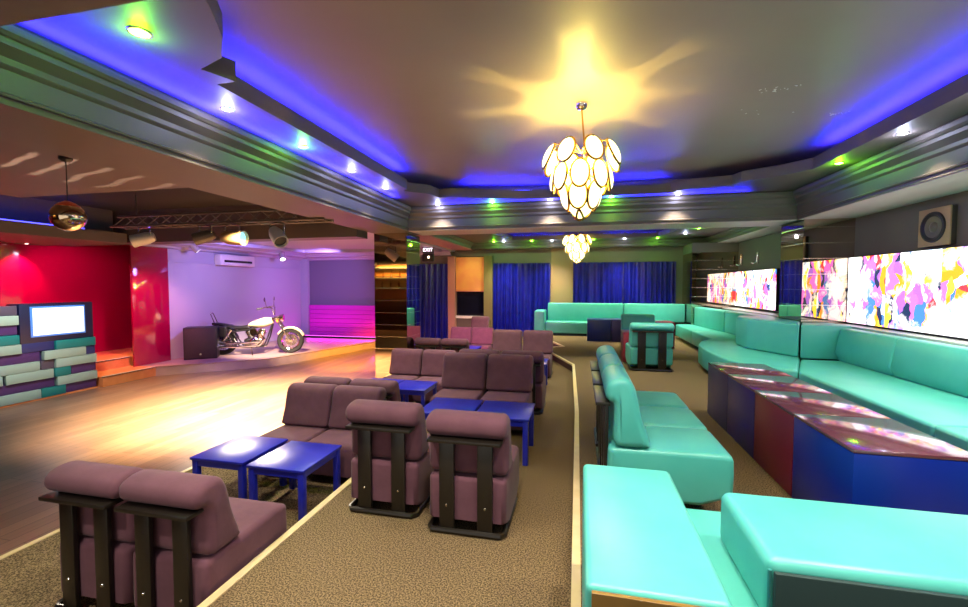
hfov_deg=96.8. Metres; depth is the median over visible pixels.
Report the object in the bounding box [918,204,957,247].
wall speaker
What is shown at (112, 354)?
step
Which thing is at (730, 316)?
cushion
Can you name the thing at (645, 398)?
lounge chair
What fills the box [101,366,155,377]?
trim
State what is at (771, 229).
ceiling
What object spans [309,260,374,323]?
wall
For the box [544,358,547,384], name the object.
side table
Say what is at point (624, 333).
table
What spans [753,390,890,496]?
table
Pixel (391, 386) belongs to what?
lounge chair
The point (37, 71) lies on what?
trim
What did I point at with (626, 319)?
lounge chair
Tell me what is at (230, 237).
spotlight
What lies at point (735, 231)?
trim
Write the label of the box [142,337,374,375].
floor
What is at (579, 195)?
chandelier
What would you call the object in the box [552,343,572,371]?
trim
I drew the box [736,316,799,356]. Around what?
cushion
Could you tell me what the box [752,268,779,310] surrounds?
panel
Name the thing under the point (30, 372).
booth
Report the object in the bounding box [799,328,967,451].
sofa
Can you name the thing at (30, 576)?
floor
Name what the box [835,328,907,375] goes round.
cushion
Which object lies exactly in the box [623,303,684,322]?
cushion
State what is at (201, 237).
spotlight
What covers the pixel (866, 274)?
panel
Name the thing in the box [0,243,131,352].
wall
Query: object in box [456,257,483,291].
roller blind
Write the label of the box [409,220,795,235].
ceiling
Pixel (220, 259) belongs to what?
air conditioner
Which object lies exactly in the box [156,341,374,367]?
trim
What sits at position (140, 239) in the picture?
spotlight
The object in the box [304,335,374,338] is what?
batten
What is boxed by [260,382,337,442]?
lounge chair
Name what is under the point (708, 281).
pillar
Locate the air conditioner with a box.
[214,254,254,266]
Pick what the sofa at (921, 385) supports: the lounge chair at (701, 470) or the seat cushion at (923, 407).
the seat cushion at (923, 407)
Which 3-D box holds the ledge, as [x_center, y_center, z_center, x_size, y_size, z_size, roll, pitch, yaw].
[2.375,-1.782,10.238,6.850,0.120,4.850,1,3,13]
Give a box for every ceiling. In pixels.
[0,141,188,197]
[30,188,256,211]
[217,0,967,188]
[248,232,454,253]
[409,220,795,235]
[505,229,657,233]
[718,226,780,242]
[799,169,967,219]
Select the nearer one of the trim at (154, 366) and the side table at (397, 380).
the side table at (397, 380)
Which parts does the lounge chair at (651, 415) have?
rail, frame, post, post, backrest, seat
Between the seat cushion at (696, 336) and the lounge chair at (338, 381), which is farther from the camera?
the seat cushion at (696, 336)
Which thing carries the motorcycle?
on the floor at (272, 349)
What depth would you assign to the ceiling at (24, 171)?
4.61 m
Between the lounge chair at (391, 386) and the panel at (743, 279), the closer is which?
the lounge chair at (391, 386)
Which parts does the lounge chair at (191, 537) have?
post, rail, backrest, post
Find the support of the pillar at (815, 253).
on the floor at (688, 379)
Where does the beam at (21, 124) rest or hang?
attached to the ceiling at (441, 94)
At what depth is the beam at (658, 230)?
12.60 m
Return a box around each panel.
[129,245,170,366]
[734,270,753,307]
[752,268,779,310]
[847,253,887,327]
[884,248,943,335]
[939,245,967,339]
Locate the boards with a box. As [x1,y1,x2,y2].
[309,305,374,336]
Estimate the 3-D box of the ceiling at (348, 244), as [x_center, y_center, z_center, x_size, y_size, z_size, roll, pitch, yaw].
[-5.087,-1.622,11.885,7.270,0.100,6.100,1,3,13]
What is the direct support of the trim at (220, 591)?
attached to the floor at (340, 557)
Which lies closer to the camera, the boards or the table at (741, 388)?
the table at (741, 388)
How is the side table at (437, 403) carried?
on the floor at (340, 557)
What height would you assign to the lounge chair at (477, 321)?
0.772 m
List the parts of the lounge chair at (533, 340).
backrest, seat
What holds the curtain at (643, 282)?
hanging from the wall at (630, 254)
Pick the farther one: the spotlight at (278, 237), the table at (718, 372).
the spotlight at (278, 237)
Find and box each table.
[190,435,287,498]
[246,441,341,520]
[372,378,403,401]
[399,380,437,406]
[423,397,482,419]
[469,345,481,348]
[477,400,534,465]
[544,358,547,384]
[587,318,610,341]
[610,318,620,341]
[620,330,628,361]
[655,321,674,347]
[707,362,792,431]
[727,374,832,457]
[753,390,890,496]
[792,414,967,514]
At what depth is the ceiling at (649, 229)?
12.32 m
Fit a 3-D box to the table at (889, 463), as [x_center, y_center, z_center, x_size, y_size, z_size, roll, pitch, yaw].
[2.304,1.052,2.546,0.570,0.580,0.657,1,3,13]
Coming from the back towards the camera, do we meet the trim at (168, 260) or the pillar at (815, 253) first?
the trim at (168, 260)
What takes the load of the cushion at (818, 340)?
on the sofa at (774, 342)
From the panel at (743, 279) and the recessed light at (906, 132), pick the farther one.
the panel at (743, 279)
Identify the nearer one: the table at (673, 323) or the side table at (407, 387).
the side table at (407, 387)
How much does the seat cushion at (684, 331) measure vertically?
0.310 m
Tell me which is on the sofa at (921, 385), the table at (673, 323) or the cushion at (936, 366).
the cushion at (936, 366)
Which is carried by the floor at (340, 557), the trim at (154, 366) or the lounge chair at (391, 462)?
the lounge chair at (391, 462)
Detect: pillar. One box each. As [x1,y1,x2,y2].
[374,233,419,377]
[682,252,738,324]
[779,218,855,361]
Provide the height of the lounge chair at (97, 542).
0.812 m
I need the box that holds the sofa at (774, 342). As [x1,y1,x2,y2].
[698,316,851,378]
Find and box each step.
[96,348,132,370]
[96,366,155,386]
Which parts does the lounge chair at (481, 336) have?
seat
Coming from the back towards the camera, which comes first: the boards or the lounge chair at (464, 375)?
the boards
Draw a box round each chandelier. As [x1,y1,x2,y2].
[542,100,620,220]
[562,234,591,263]
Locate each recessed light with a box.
[125,26,153,38]
[220,106,234,111]
[298,145,307,148]
[896,131,909,135]
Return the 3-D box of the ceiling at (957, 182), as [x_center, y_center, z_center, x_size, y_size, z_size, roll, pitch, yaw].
[4.475,-1.145,3.433,0.720,0.008,6.220,1,3,13]
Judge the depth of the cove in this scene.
3.52 m
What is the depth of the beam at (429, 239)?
11.41 m
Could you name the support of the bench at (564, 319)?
on the floor at (688, 379)
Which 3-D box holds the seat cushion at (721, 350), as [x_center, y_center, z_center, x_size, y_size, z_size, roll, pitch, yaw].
[4.221,0.917,6.845,1.280,0.340,3.289,1,3,13]
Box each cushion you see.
[545,320,586,333]
[548,303,622,320]
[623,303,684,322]
[676,324,717,343]
[686,508,758,606]
[691,331,735,346]
[694,307,737,331]
[698,338,799,378]
[725,311,778,334]
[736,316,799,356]
[799,360,967,436]
[800,323,851,359]
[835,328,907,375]
[891,338,967,397]
[935,426,967,451]
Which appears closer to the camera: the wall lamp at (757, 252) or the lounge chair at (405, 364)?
the lounge chair at (405, 364)
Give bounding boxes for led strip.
[0,218,83,228]
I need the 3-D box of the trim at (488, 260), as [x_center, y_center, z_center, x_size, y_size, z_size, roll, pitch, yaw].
[0.146,-0.130,13.499,0.270,2.700,0.200,1,3,13]
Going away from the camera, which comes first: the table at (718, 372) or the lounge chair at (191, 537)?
the lounge chair at (191, 537)
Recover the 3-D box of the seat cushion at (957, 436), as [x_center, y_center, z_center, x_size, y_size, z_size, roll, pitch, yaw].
[3.711,1.051,2.216,1.100,0.190,1.850,1,3,13]
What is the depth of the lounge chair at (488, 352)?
5.45 m
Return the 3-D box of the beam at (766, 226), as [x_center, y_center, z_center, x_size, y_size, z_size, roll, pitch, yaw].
[5.961,-1.745,9.618,0.520,0.460,5.100,1,3,13]
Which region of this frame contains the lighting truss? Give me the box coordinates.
[109,194,333,229]
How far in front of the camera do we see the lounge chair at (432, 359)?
6.87 m
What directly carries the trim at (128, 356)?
attached to the step at (112, 354)
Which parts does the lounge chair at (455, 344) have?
rail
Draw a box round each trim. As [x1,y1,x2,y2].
[0,24,967,228]
[0,424,284,559]
[96,356,129,362]
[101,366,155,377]
[143,243,451,260]
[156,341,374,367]
[168,260,300,268]
[197,478,350,606]
[211,243,441,252]
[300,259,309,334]
[431,226,765,248]
[448,256,456,337]
[484,256,493,327]
[551,248,572,302]
[552,341,580,606]
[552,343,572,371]
[722,307,778,316]
[841,324,967,346]
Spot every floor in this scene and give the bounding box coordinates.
[0,348,375,555]
[0,401,427,606]
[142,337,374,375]
[209,336,574,606]
[553,335,791,606]
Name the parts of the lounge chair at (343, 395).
seat, backrest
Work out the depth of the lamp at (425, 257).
12.03 m
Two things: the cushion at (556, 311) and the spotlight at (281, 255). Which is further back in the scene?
the spotlight at (281, 255)
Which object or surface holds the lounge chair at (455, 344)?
on the floor at (30, 576)
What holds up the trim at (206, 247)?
attached to the wall at (630, 254)
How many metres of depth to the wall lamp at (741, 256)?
10.79 m
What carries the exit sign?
hanging from the beam at (429, 239)
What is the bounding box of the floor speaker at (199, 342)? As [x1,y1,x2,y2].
[183,326,219,359]
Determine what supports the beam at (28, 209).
attached to the ceiling at (174, 198)
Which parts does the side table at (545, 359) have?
leg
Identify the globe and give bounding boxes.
[48,156,86,230]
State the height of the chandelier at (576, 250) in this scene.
1.025 m
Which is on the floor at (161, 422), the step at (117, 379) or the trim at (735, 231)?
the step at (117, 379)
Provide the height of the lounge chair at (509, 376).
0.772 m
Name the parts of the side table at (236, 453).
leg, leg, leg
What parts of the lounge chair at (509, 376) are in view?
seat, backrest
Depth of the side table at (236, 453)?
3.58 m
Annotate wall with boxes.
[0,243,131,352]
[167,249,300,359]
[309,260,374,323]
[420,247,682,339]
[737,191,967,339]
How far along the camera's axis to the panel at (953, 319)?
4.57 m
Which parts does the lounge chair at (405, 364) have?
seat, backrest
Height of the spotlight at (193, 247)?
0.271 m
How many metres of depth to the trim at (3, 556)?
3.07 m
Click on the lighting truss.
(293, 220)
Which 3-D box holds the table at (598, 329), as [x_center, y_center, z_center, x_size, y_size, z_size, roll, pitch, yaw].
[3.021,0.683,11.354,0.590,0.560,0.597,1,3,13]
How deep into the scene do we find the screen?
7.68 m
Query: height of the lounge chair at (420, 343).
0.772 m
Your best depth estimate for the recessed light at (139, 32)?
2.41 m
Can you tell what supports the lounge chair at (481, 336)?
on the floor at (30, 576)
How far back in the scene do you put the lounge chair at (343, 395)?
4.33 m
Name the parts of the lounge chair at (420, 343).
rail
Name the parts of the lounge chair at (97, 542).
post, rail, backrest, frame, seat, post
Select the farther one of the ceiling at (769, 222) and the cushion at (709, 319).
the cushion at (709, 319)
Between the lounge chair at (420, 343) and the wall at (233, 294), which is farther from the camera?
the wall at (233, 294)
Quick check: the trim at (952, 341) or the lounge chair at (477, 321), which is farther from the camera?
the lounge chair at (477, 321)
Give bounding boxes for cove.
[15,0,967,206]
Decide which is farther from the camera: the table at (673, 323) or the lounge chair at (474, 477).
the table at (673, 323)
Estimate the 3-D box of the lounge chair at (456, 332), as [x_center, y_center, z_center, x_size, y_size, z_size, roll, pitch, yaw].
[-0.611,0.984,10.633,0.535,0.772,0.722,1,3,13]
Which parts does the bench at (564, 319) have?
armrest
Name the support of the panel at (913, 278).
attached to the wall at (894, 230)
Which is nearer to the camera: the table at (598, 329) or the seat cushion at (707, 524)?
the seat cushion at (707, 524)
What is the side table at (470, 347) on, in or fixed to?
on the floor at (30, 576)
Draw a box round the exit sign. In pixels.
[423,247,433,253]
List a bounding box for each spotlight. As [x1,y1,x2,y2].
[129,227,155,246]
[189,244,200,252]
[191,225,215,244]
[220,224,248,245]
[269,222,288,247]
[279,252,285,260]
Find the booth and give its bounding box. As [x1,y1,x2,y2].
[0,306,97,407]
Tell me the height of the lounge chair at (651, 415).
0.857 m
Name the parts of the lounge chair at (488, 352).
backrest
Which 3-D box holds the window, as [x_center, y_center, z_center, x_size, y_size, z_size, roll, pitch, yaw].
[-0.434,-0.508,13.663,0.940,1.960,0.100,1,3,13]
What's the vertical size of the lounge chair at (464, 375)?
0.772 m
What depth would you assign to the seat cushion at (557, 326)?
12.26 m
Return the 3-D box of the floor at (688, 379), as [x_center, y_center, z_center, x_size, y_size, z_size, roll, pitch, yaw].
[2.507,1.312,4.983,5.450,0.150,15.900,1,3,13]
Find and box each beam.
[0,0,144,25]
[0,96,418,234]
[0,194,112,231]
[0,220,126,245]
[60,205,366,245]
[408,178,796,230]
[416,235,470,250]
[471,229,685,249]
[715,226,768,242]
[779,163,967,225]
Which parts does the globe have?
motor, cord, globe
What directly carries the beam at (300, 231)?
attached to the ceiling at (174, 198)
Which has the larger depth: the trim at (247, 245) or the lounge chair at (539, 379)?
the trim at (247, 245)
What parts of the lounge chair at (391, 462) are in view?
post, rail, backrest, frame, seat, post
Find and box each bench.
[534,303,684,335]
[676,307,778,348]
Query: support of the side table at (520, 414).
on the floor at (340, 557)
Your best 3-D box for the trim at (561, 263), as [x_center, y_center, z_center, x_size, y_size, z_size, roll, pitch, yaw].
[2.372,-0.312,13.066,0.660,2.700,0.060,1,3,13]
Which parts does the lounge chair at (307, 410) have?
seat, backrest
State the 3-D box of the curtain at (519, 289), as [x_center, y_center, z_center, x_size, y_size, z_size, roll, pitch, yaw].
[1.155,-0.116,13.270,1.760,2.250,0.157,1,3,13]
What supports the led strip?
on the beam at (15, 232)
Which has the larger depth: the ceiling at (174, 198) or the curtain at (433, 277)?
the curtain at (433, 277)
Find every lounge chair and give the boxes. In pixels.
[38,460,143,606]
[114,469,286,606]
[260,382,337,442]
[304,376,351,385]
[308,385,386,477]
[345,399,433,518]
[349,378,400,401]
[383,348,423,401]
[412,349,455,402]
[414,337,441,349]
[426,409,518,539]
[430,352,487,401]
[441,338,468,351]
[450,327,471,344]
[459,349,500,390]
[470,327,493,348]
[471,316,489,327]
[480,354,533,431]
[492,329,522,351]
[501,350,545,414]
[522,330,552,377]
[590,345,688,446]
[592,354,706,464]
[593,365,733,504]
[621,314,654,329]
[625,323,674,371]
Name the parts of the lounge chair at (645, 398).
rail, frame, post, backrest, seat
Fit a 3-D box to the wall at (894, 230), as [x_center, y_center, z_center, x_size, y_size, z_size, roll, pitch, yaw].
[5.120,-0.341,4.431,0.120,3.500,16.100,1,3,13]
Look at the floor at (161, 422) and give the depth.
6.22 m
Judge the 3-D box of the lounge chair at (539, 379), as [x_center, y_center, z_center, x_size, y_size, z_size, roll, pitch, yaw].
[0.529,0.969,5.632,0.535,0.772,0.722,1,3,13]
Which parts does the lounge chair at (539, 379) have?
backrest, post, frame, seat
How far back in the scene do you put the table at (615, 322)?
10.97 m
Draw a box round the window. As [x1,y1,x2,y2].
[456,256,483,317]
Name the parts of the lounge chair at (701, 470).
rail, post, post, backrest, seat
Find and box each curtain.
[420,264,447,338]
[493,263,549,331]
[573,262,622,302]
[623,261,675,303]
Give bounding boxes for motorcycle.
[210,297,304,355]
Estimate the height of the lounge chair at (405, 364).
0.772 m
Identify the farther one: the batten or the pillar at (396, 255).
the batten
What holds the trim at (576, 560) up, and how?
attached to the floor at (688, 379)
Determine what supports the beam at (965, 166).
attached to the ceiling at (441, 94)
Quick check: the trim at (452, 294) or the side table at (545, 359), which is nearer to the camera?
the side table at (545, 359)
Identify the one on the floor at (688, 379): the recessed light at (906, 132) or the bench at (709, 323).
the bench at (709, 323)
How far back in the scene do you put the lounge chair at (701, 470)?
2.69 m
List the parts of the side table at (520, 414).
leg, leg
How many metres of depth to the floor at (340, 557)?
2.55 m
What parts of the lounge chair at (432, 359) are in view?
seat, backrest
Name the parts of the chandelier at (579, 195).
stem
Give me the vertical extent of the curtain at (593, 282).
2.090 m
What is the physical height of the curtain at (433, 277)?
2.420 m
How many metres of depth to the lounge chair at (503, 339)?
7.84 m
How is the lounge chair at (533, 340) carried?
on the floor at (340, 557)
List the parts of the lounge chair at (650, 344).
post, seat, frame, backrest, rail, post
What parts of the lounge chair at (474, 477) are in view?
post, rail, backrest, frame, seat, post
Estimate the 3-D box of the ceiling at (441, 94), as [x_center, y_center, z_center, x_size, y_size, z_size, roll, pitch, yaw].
[0.644,-1.862,2.648,7.870,0.106,10.800,1,3,13]
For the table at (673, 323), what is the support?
on the floor at (688, 379)
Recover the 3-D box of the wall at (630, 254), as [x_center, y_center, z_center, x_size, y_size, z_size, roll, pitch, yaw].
[2.228,-0.518,13.197,9.600,3.900,0.150,1,3,13]
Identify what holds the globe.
hanging from the ceiling at (24, 171)
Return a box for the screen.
[6,302,92,344]
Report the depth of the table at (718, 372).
4.49 m
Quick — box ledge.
[453,227,734,242]
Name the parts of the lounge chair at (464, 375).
seat, backrest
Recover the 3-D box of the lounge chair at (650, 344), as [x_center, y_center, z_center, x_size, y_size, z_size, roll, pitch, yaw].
[2.878,0.720,7.522,0.700,0.807,0.772,0,3,11]
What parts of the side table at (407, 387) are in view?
leg, leg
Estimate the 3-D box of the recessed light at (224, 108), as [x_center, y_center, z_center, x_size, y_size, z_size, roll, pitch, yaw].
[-2.070,-1.565,3.471,0.100,0.012,0.100,1,3,13]
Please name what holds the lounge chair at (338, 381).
on the floor at (30, 576)
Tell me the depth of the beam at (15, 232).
7.87 m
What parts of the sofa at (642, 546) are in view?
panel, armrest, backrest, panel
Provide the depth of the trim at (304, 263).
15.13 m
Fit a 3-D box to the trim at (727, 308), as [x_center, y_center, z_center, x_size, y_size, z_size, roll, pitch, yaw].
[5.920,0.203,9.173,0.370,0.035,3.950,1,3,13]
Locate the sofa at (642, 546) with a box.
[582,464,967,606]
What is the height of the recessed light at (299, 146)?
0.012 m
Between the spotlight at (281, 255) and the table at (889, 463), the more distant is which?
the spotlight at (281, 255)
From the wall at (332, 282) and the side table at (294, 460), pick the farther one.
the wall at (332, 282)
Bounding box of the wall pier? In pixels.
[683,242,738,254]
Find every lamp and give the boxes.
[422,254,433,261]
[736,254,742,265]
[751,251,758,263]
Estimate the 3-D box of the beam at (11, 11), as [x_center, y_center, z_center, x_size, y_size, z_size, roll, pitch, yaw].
[-0.092,-1.345,-0.724,6.350,0.750,3.860,1,3,13]
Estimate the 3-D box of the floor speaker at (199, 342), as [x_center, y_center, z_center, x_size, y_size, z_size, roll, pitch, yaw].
[-6.964,0.960,10.617,0.690,0.770,0.469,-1,3,-24]
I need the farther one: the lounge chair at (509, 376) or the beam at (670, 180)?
the beam at (670, 180)
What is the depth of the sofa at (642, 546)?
1.39 m
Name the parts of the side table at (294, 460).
leg, leg, leg, leg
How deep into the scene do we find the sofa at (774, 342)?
6.34 m

